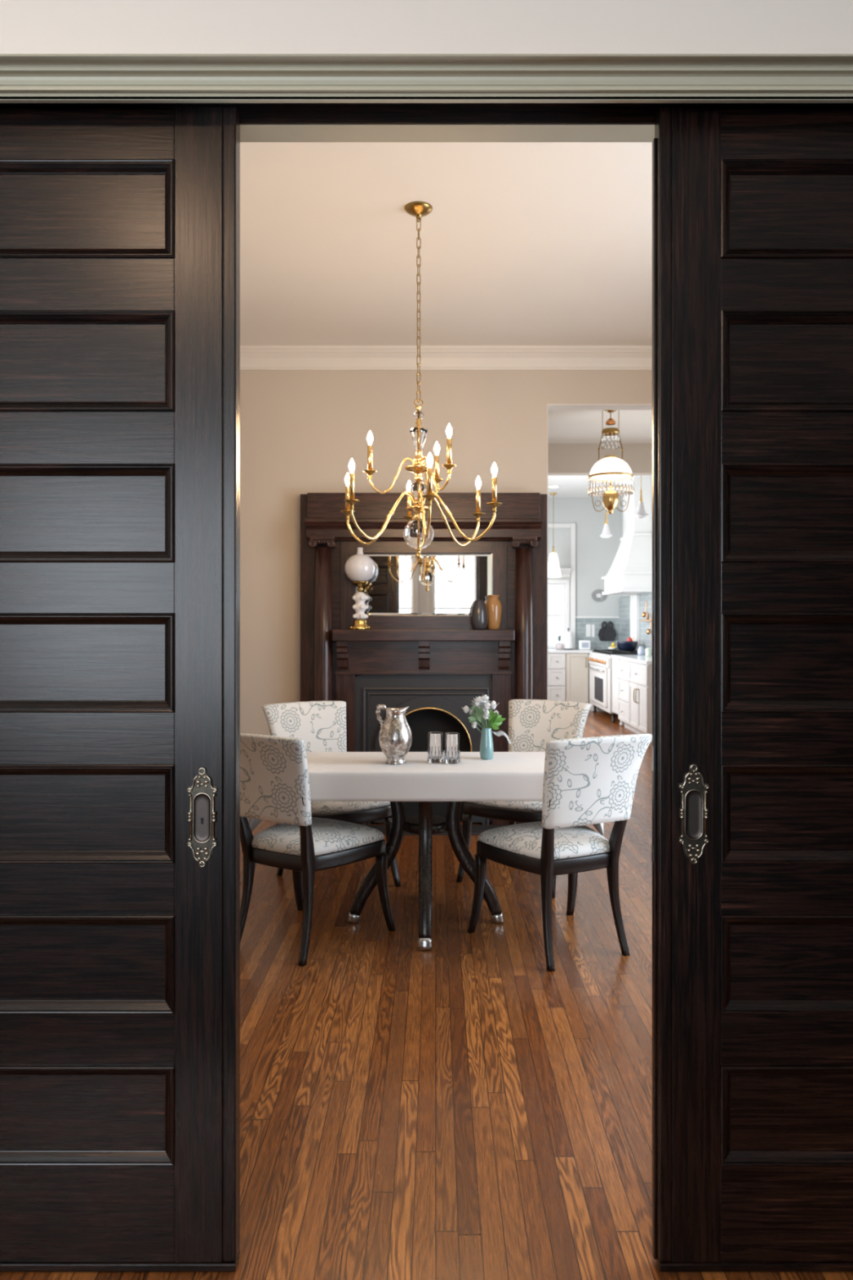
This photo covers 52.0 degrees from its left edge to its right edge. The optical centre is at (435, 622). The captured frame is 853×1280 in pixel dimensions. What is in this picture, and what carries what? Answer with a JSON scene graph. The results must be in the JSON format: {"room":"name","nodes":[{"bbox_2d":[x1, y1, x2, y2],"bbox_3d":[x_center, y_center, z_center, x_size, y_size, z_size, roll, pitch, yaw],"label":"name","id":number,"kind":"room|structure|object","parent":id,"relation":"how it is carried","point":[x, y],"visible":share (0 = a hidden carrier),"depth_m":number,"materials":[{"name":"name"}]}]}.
{"room":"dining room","nodes":[
{"label":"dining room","id":0,"kind":"room"},
{"bbox_2d":[0,710,852,1279],"bbox_3d":[-0.300,1.400,5.700,7.200,0.060,18.100,0,0,0],"label":"floor","id":1,"kind":"structure","parent":0,"point":[464,1107],"depth_m":2.63,"materials":[{"name":"brown wood"}]},
{"bbox_2d":[240,733,395,966],"bbox_3d":[-0.585,0.907,3.770,0.554,0.925,0.658,0,0,32],"label":"dining chair","id":2,"kind":"object","parent":1,"relation":"on","point":[274,779],"visible":0.83,"depth_m":3.59,"materials":[{"name":"fabric"}]},
{"bbox_2d":[261,700,400,886],"bbox_3d":[-0.587,0.907,4.682,0.554,0.925,0.658,0,0,-32],"label":"dining chair","id":3,"kind":"object","parent":1,"relation":"on","point":[322,725],"visible":0.36,"depth_m":4.84,"materials":[{"name":"fabric"}]},
{"bbox_2d":[300,493,546,835],"bbox_3d":[-0.082,0.394,5.858,1.687,2.552,0.420,0,0,0],"label":"mantelpiece","id":4,"kind":"object","parent":1,"relation":"on","point":[421,651],"visible":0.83,"depth_m":5.93,"materials":[{"name":"brown wood"}]},
{"bbox_2d":[344,547,375,629],"bbox_3d":[-0.505,-0.229,5.835,0.207,0.546,0.207,0,0,0],"label":"oil lamp","id":5,"kind":"object","parent":4,"relation":"on","point":[360,568],"visible":0.98,"depth_m":5.79,"materials":[{"name":"white glass"}]},
{"bbox_2d":[332,629,515,640],"bbox_3d":[-0.081,0.082,5.878,1.203,0.074,0.240,0,0,0],"label":"shelf","id":6,"kind":"object","parent":4,"relation":"attached to","point":[337,634],"depth_m":5.76,"materials":[{"name":"brown wood"}]},
{"bbox_2d":[355,553,492,615],"bbox_3d":[-0.079,-0.263,5.988,0.933,0.429,0.004,0,0,0],"label":"mirror","id":7,"kind":"object","parent":4,"relation":"attached to","point":[436,584],"depth_m":5.99,"materials":[{"name":"clear glass"}]},
{"bbox_2d":[471,600,488,629],"bbox_3d":[0.290,-0.054,5.825,0.116,0.196,0.116,0,0,0],"label":"vase","id":8,"kind":"object","parent":4,"relation":"on","point":[479,616],"visible":0.94,"depth_m":5.78,"materials":[{"name":"grey ceramic"}]},
{"bbox_2d":[484,595,502,629],"bbox_3d":[0.388,-0.071,5.885,0.118,0.231,0.118,0,0,0],"label":"vase","id":9,"kind":"object","parent":4,"relation":"on","point":[494,606],"visible":0.84,"depth_m":5.84,"materials":[{"name":"ceramic"}]},
{"bbox_2d":[347,801,504,950],"bbox_3d":[-0.045,1.004,4.005,1.520,0.732,0.714,0,0,0],"label":"dining table","id":10,"kind":"object","parent":1,"relation":"on","point":[425,824],"visible":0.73,"depth_m":3.98,"materials":[{"name":"brown wood"}]},
{"bbox_2d":[247,751,604,836],"bbox_3d":[-0.047,0.783,4.005,1.555,0.303,0.595,0,0,0],"label":"tablecloth","id":11,"kind":"object","parent":10,"relation":"on","point":[334,776],"visible":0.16,"depth_m":3.71,"materials":[{"name":"white fabric"}]},
{"bbox_2d":[375,704,412,764],"bbox_3d":[-0.181,0.499,3.940,0.150,0.265,0.150,0,0,45],"label":"pitcher","id":12,"kind":"object","parent":11,"relation":"on","point":[395,738],"visible":1,"depth_m":3.90,"materials":[{"name":"silver metal"}]},
{"bbox_2d":[427,731,443,763],"bbox_3d":[-0.002,0.564,3.965,0.072,0.135,0.073,0,0,0],"label":"tumbler","id":13,"kind":"object","parent":11,"relation":"on","point":[435,751],"visible":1,"depth_m":3.94,"materials":[{"name":"clear glass"}]},
{"bbox_2d":[444,732,460,764],"bbox_3d":[0.074,0.564,3.945,0.072,0.135,0.073,0,0,0],"label":"tumbler","id":14,"kind":"object","parent":11,"relation":"on","point":[451,752],"visible":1,"depth_m":3.92,"materials":[{"name":"clear glass"}]},
{"bbox_2d":[480,727,493,759],"bbox_3d":[0.236,0.559,4.060,0.065,0.146,0.065,0,0,0],"label":"bud vase","id":15,"kind":"object","parent":11,"relation":"on","point":[486,750],"visible":1,"depth_m":4.04,"materials":[{"name":"teal ceramic"}]},
{"bbox_2d":[462,694,512,745],"bbox_3d":[0.239,0.453,4.056,0.236,0.238,0.095,0,0,-3],"label":"flower bouquet","id":16,"kind":"object","parent":15,"relation":"in","point":[495,720],"visible":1,"depth_m":4.05,"materials":[{"name":"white plant"}]},
{"bbox_2d":[456,699,591,897],"bbox_3d":[0.510,0.907,4.773,0.554,0.925,0.658,0,0,30],"label":"dining chair","id":17,"kind":"object","parent":1,"relation":"on","point":[532,723],"visible":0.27,"depth_m":4.93,"materials":[{"name":"fabric"}]},
{"bbox_2d":[547,653,565,701],"bbox_3d":[1.732,0.923,14.166,0.663,0.893,0.647,0,0,0],"label":"base cabinet","id":18,"kind":"object","parent":1,"relation":"on","point":[556,661],"visible":0.36,"depth_m":13.88,"materials":[{"name":"paint"}]},
{"bbox_2d":[547,648,618,653],"bbox_3d":[2.204,0.455,14.007,1.688,0.040,0.983,0,0,0],"label":"countertop","id":19,"kind":"structure","parent":18,"relation":"on","point":[549,651],"depth_m":13.87,"materials":[{"name":"stone"}]},
{"bbox_2d":[555,635,564,649],"bbox_3d":[2.016,0.321,14.250,0.144,0.225,0.144,0,0,0],"label":"pot","id":20,"kind":"object","parent":19,"relation":"on","point":[559,646],"visible":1,"depth_m":14.20,"materials":[{"name":"ceramic"}]},
{"bbox_2d":[563,627,573,649],"bbox_3d":[2.161,0.259,14.250,0.164,0.351,0.164,0,0,0],"label":"paper towel holder","id":21,"kind":"object","parent":19,"relation":"on","point":[567,635],"visible":1,"depth_m":14.19,"materials":[{"name":"white paper"}]},
{"bbox_2d":[578,640,590,649],"bbox_3d":[2.419,0.359,14.198,0.176,0.150,0.103,0,0,0],"label":"radio","id":22,"kind":"object","parent":19,"relation":"on","point":[583,644],"visible":1,"depth_m":14.15,"materials":[{"name":"white plastic"}]},
{"bbox_2d":[467,733,652,972],"bbox_3d":[0.532,0.907,3.710,0.554,0.925,0.658,0,0,-26],"label":"dining chair","id":23,"kind":"object","parent":1,"relation":"on","point":[588,780],"visible":1,"depth_m":3.53,"materials":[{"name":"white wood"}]},
{"bbox_2d":[565,653,589,702],"bbox_3d":[2.253,0.923,14.165,0.372,0.893,0.650,0,0,0],"label":"base cabinet","id":24,"kind":"object","parent":1,"relation":"on","point":[577,673],"visible":0.84,"depth_m":13.89,"materials":[{"name":"white paint"}]},
{"bbox_2d":[589,653,606,711],"bbox_3d":[2.740,0.923,13.705,0.600,0.893,0.350,0,0,0],"label":"base cabinet","id":25,"kind":"object","parent":1,"relation":"on","point":[598,709],"visible":0.07,"depth_m":13.53,"materials":[{"name":"paint"}]},
{"bbox_2d":[612,657,624,726],"bbox_3d":[2.695,0.923,11.750,0.570,0.893,0.390,0,0,0],"label":"end post","id":26,"kind":"object","parent":1,"relation":"on","point":[615,661],"visible":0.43,"depth_m":11.75,"materials":[{"name":"paint"}]},
{"bbox_2d":[586,648,652,722],"bbox_3d":[2.655,0.885,12.740,0.700,0.969,1.520,0,0,0],"label":"range","id":27,"kind":"object","parent":1,"relation":"on","point":[600,667],"visible":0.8,"depth_m":12.47,"materials":[{"name":"paint"}]},
{"bbox_2d":[608,647,617,649],"bbox_3d":[2.633,0.382,12.980,0.152,0.036,0.152,0,0,0],"label":"dish","id":28,"kind":"object","parent":27,"relation":"on","point":[610,648],"visible":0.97,"depth_m":12.93,"materials":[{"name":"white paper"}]},
{"bbox_2d":[616,640,638,650],"bbox_3d":[2.782,0.334,12.720,0.314,0.130,0.314,0,0,0],"label":"bowl","id":29,"kind":"object","parent":27,"relation":"on","point":[624,645],"visible":1,"depth_m":12.60,"materials":[{"name":"blue ceramic"}]},
{"bbox_2d":[626,636,632,641],"bbox_3d":[2.885,0.303,13.000,0.085,0.192,0.085,0,0,0],"label":"kettle","id":30,"kind":"object","parent":27,"relation":"on","point":[629,639],"visible":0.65,"depth_m":12.97,"materials":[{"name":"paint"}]},
{"bbox_2d":[617,659,635,733],"bbox_3d":[2.701,0.923,11.225,0.658,0.893,0.648,0,0,0],"label":"base cabinet","id":31,"kind":"object","parent":1,"relation":"on","point":[623,665],"visible":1,"depth_m":11.23,"materials":[{"name":"paint"}]},
{"bbox_2d":[629,661,652,742],"bbox_3d":[2.700,0.923,10.435,0.660,0.893,0.908,0,0,0],"label":"base cabinet","id":32,"kind":"object","parent":1,"relation":"on","point":[640,674],"visible":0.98,"depth_m":10.29,"materials":[{"name":"paint"}]},
{"bbox_2d":[611,654,652,664],"bbox_3d":[2.724,0.455,10.957,0.648,0.040,2.015,0,0,0],"label":"countertop","id":33,"kind":"structure","parent":32,"relation":"on","point":[644,660],"depth_m":10.99,"materials":[{"name":"stone"}]},
{"bbox_2d":[637,646,644,655],"bbox_3d":[2.774,0.374,11.800,0.100,0.120,0.100,0,0,0],"label":"jar","id":34,"kind":"object","parent":33,"relation":"on","point":[641,651],"visible":1,"depth_m":11.76,"materials":[{"name":"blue ceramic"}]},
{"bbox_2d":[645,648,651,656],"bbox_3d":[2.759,0.379,11.350,0.074,0.111,0.074,0,0,0],"label":"jar","id":35,"kind":"object","parent":33,"relation":"on","point":[648,651],"visible":1,"depth_m":11.32,"materials":[{"name":"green ceramic"}]},
{"bbox_2d":[0,0,852,99],"bbox_3d":[-0.400,-0.280,1.790,6.800,3.300,0.020,0,0,0],"label":"wall partition","id":36,"kind":"structure","parent":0,"point":[26,26],"depth_m":1.78,"materials":[{"name":"white paint"}]},
{"bbox_2d":[0,53,852,103],"bbox_3d":[0.025,-1.092,1.749,3.050,0.044,0.102,0,0,0],"label":"trim","id":37,"kind":"structure","parent":36,"relation":"attached to","point":[411,77],"depth_m":1.76,"materials":[{"name":"grey wood"}]},
{"bbox_2d":[240,142,652,345],"bbox_3d":[0.050,-1.923,4.015,4.860,0.060,4.110,0,0,0],"label":"ceiling","id":38,"kind":"structure","parent":0,"point":[522,243],"depth_m":4.39,"materials":[{"name":"paint"}]},
{"bbox_2d":[340,201,502,560],"bbox_3d":[-0.078,-1.088,3.990,0.742,1.610,0.784,0,0,0],"label":"chandelier","id":39,"kind":"object","parent":38,"relation":"hanging from","point":[418,534],"visible":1,"depth_m":3.96,"materials":[{"name":"gold metal"}]},
{"bbox_2d":[240,369,652,735],"bbox_3d":[0.375,-0.352,6.145,5.510,3.445,0.150,0,0,0],"label":"wall","id":40,"kind":"structure","parent":0,"point":[301,431],"depth_m":6.07,"materials":[{"name":"beige paint"}]},
{"bbox_2d":[240,345,652,369],"bbox_3d":[0.050,-1.824,6.020,4.700,0.138,0.100,0,0,0],"label":"trim","id":41,"kind":"structure","parent":40,"relation":"attached to","point":[251,357],"depth_m":6.03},
{"bbox_2d":[547,404,652,409],"bbox_3d":[1.537,-0.075,6.145,1.525,2.890,0.148,0,0,0],"label":"trim","id":42,"kind":"structure","parent":40,"relation":"attached to","point":[550,406],"depth_m":6.13,"materials":[{"name":"paint"}]},
{"bbox_2d":[240,124,654,142],"bbox_3d":[-0.400,-0.280,1.926,6.800,3.300,0.068,0,0,0],"label":"wall","id":43,"kind":"structure","parent":0,"point":[248,133],"depth_m":1.92,"materials":[{"name":"beige paint"}]},
{"bbox_2d":[0,106,239,1271],"bbox_3d":[-0.880,0.139,1.864,0.920,2.454,0.060,0,0,0],"label":"door","id":44,"kind":"structure","parent":43,"relation":"in","point":[120,227],"depth_m":1.84,"materials":[{"name":"brown wood"}]},
{"bbox_2d":[0,103,852,124],"bbox_3d":[0.025,-1.169,1.846,2.650,0.182,0.090,0,0,0],"label":"trim","id":45,"kind":"structure","parent":43,"relation":"attached to","point":[249,113],"depth_m":1.89,"materials":[{"name":"brown wood"}]},
{"bbox_2d":[651,106,852,1271],"bbox_3d":[0.927,0.139,1.864,0.926,2.454,0.060,0,0,0],"label":"door","id":46,"kind":"structure","parent":43,"relation":"in","point":[752,747],"depth_m":1.84,"materials":[{"name":"brown wood"}]},
{"bbox_2d":[547,497,619,648],"bbox_3d":[1.900,-0.352,14.550,2.460,3.445,0.100,0,0,0],"label":"wall","id":47,"kind":"structure","parent":0,"point":[595,555],"depth_m":14.50,"materials":[{"name":"grey paint"}]},
{"bbox_2d":[547,579,569,647],"bbox_3d":[1.980,-0.083,14.510,0.510,1.265,0.120,0,0,0],"label":"window","id":48,"kind":"structure","parent":47,"relation":"in","point":[566,615],"depth_m":14.49,"materials":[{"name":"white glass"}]},
{"bbox_2d":[547,568,571,577],"bbox_3d":[1.972,-0.825,14.435,0.505,0.150,0.130,0,0,0],"label":"trim","id":49,"kind":"structure","parent":47,"relation":"attached to","point":[565,572],"depth_m":14.43,"materials":[{"name":"white wood"}]},
{"bbox_2d":[547,523,575,648],"bbox_3d":[1.955,-0.610,14.475,0.710,2.080,0.050,0,0,0],"label":"trim","id":50,"kind":"structure","parent":47,"relation":"attached to","point":[572,526],"depth_m":14.45,"materials":[{"name":"white wood"}]},
{"bbox_2d":[575,617,618,648],"bbox_3d":[2.681,0.177,14.494,0.738,0.514,0.012,0,0,0],"label":"backsplash","id":51,"kind":"structure","parent":47,"relation":"attached to","point":[580,623],"depth_m":14.49,"materials":[{"name":"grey tile"}]},
{"bbox_2d":[586,624,591,636],"bbox_3d":[2.527,0.127,14.483,0.080,0.206,0.006,0,0,0],"label":"wall plate","id":52,"kind":"object","parent":51,"relation":"attached to","point":[588,626],"visible":1,"depth_m":14.48,"materials":[{"name":"white plastic"}]},
{"bbox_2d":[591,624,595,636],"bbox_3d":[2.608,0.127,14.483,0.050,0.206,0.006,0,0,0],"label":"wall plate","id":53,"kind":"object","parent":51,"relation":"attached to","point":[593,625],"visible":1,"depth_m":14.48,"materials":[{"name":"white plastic"}]},
{"bbox_2d":[597,621,607,640],"bbox_3d":[2.788,0.134,14.470,0.209,0.332,0.035,0,0,0],"label":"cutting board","id":54,"kind":"object","parent":51,"relation":"hanging from","point":[601,633],"visible":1,"depth_m":14.46,"materials":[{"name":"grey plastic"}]},
{"bbox_2d":[604,621,616,640],"bbox_3d":[2.882,0.134,14.440,0.209,0.331,0.035,0,0,0],"label":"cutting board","id":55,"kind":"object","parent":51,"relation":"hanging from","point":[610,634],"visible":1,"depth_m":14.43,"materials":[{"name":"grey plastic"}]},
{"bbox_2d":[575,616,619,617],"bbox_3d":[2.681,-0.096,14.490,0.738,0.029,0.020,0,0,0],"label":"trim","id":56,"kind":"structure","parent":47,"relation":"attached to","point":[575,616],"depth_m":14.48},
{"bbox_2d":[591,589,606,601],"bbox_3d":[2.707,-0.454,14.486,0.248,0.211,0.017,0,0,0],"label":"wreath","id":57,"kind":"object","parent":47,"relation":"attached to","point":[598,595],"visible":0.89,"depth_m":14.48,"materials":[{"name":"grey metal"}]},
{"bbox_2d":[547,409,652,443],"bbox_3d":[1.415,-1.923,7.725,3.430,0.060,3.010,0,0,0],"label":"ceiling","id":58,"kind":"structure","parent":0,"point":[564,426],"depth_m":8.43,"materials":[{"name":"paint"}]},
{"bbox_2d":[586,409,634,514],"bbox_3d":[1.546,-1.427,7.730,0.411,0.932,0.405,0,0,0],"label":"hanging lamp","id":59,"kind":"object","parent":58,"relation":"hanging from","point":[611,468],"visible":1,"depth_m":7.66,"materials":[{"name":"white glass"}]},
{"bbox_2d":[547,443,652,475],"bbox_3d":[1.415,-0.352,9.310,3.430,3.445,0.160,0,0,0],"label":"beam","id":60,"kind":"structure","parent":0,"point":[563,459],"depth_m":9.23,"materials":[{"name":"beige paint"}]},
{"bbox_2d":[547,475,652,497],"bbox_3d":[1.900,-2.105,11.995,2.460,0.060,5.210,0,0,0],"label":"ceiling","id":61,"kind":"structure","parent":0,"point":[571,486],"depth_m":13.26,"materials":[{"name":"white paint"}]},
{"bbox_2d":[547,485,559,488],"bbox_3d":[1.790,-2.071,13.300,0.200,0.008,0.200,0,0,0],"label":"recessed light","id":62,"kind":"object","parent":61,"relation":"in","point":[549,486],"visible":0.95,"depth_m":13.31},
{"bbox_2d":[547,493,561,577],"bbox_3d":[1.884,-1.405,14.000,0.255,1.341,0.255,0,0,0],"label":"pendant light","id":63,"kind":"object","parent":61,"relation":"hanging from","point":[553,569],"visible":0.93,"depth_m":13.93,"materials":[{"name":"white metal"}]},
{"bbox_2d":[600,481,612,538],"bbox_3d":[2.515,-1.662,12.900,0.197,0.826,0.197,0,0,0],"label":"pendant light","id":64,"kind":"object","parent":61,"relation":"hanging from","point":[606,534],"visible":0.92,"depth_m":12.86,"materials":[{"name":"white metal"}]},
{"bbox_2d":[634,475,648,518],"bbox_3d":[2.491,-1.675,10.600,0.178,0.801,0.178,0,0,0],"label":"pendant light","id":65,"kind":"object","parent":61,"relation":"hanging from","point":[641,513],"visible":0.9,"depth_m":10.57,"materials":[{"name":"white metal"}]},
{"bbox_2d":[619,475,652,596],"bbox_3d":[3.090,-0.352,11.945,0.080,3.445,5.110,0,0,0],"label":"wall","id":66,"kind":"structure","parent":0,"point":[621,497],"depth_m":14.35,"materials":[{"name":"grey paint"}]},
{"bbox_2d":[601,476,652,595],"bbox_3d":[2.798,-1.252,12.740,0.500,1.644,1.420,0,0,0],"label":"range hood","id":67,"kind":"object","parent":66,"relation":"attached to","point":[630,572],"visible":0.92,"depth_m":12.38,"materials":[{"name":"white paint"}]},
{"bbox_2d":[630,594,639,649],"bbox_3d":[3.014,-0.013,13.240,0.048,0.824,0.440,0,0,0],"label":"trim","id":68,"kind":"structure","parent":66,"relation":"attached to","point":[634,599],"depth_m":13.09,"materials":[{"name":"white wood"}]},
{"bbox_2d":[618,592,652,653],"bbox_3d":[3.044,0.002,11.944,0.012,0.864,5.087,0,0,0],"label":"backsplash","id":69,"kind":"structure","parent":66,"relation":"attached to","point":[646,640],"depth_m":12.98,"materials":[{"name":"grey tile"}]},
{"bbox_2d":[641,600,646,617],"bbox_3d":[2.990,-0.197,12.553,0.068,0.242,0.075,0,0,36],"label":"ladle","id":70,"kind":"object","parent":69,"relation":"hanging from","point":[643,614],"visible":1,"depth_m":12.53,"materials":[{"name":"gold metal"}]},
{"bbox_2d":[641,612,646,617],"bbox_3d":[2.990,-0.117,12.553,0.059,0.084,0.082,0,0,0],"label":"bowl","id":71,"kind":"object","parent":70,"relation":"on","point":[643,614],"depth_m":12.53,"materials":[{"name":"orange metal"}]},
{"bbox_2d":[646,617,651,635],"bbox_3d":[2.990,0.046,12.279,0.068,0.242,0.075,0,0,36],"label":"ladle","id":72,"kind":"object","parent":69,"relation":"hanging from","point":[648,631],"visible":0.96,"depth_m":12.26,"materials":[{"name":"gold metal"}]},
{"bbox_2d":[646,628,650,635],"bbox_3d":[2.990,0.125,12.279,0.059,0.084,0.082,0,0,0],"label":"bowl","id":73,"kind":"object","parent":72,"relation":"on","point":[648,631],"depth_m":12.25,"materials":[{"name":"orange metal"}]},
{"bbox_2d":[640,619,652,621],"bbox_3d":[2.983,-0.035,12.225,0.107,0.020,0.650,0,0,0],"label":"wall shelf","id":74,"kind":"object","parent":66,"relation":"attached to","point":[640,620],"visible":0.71,"depth_m":12.18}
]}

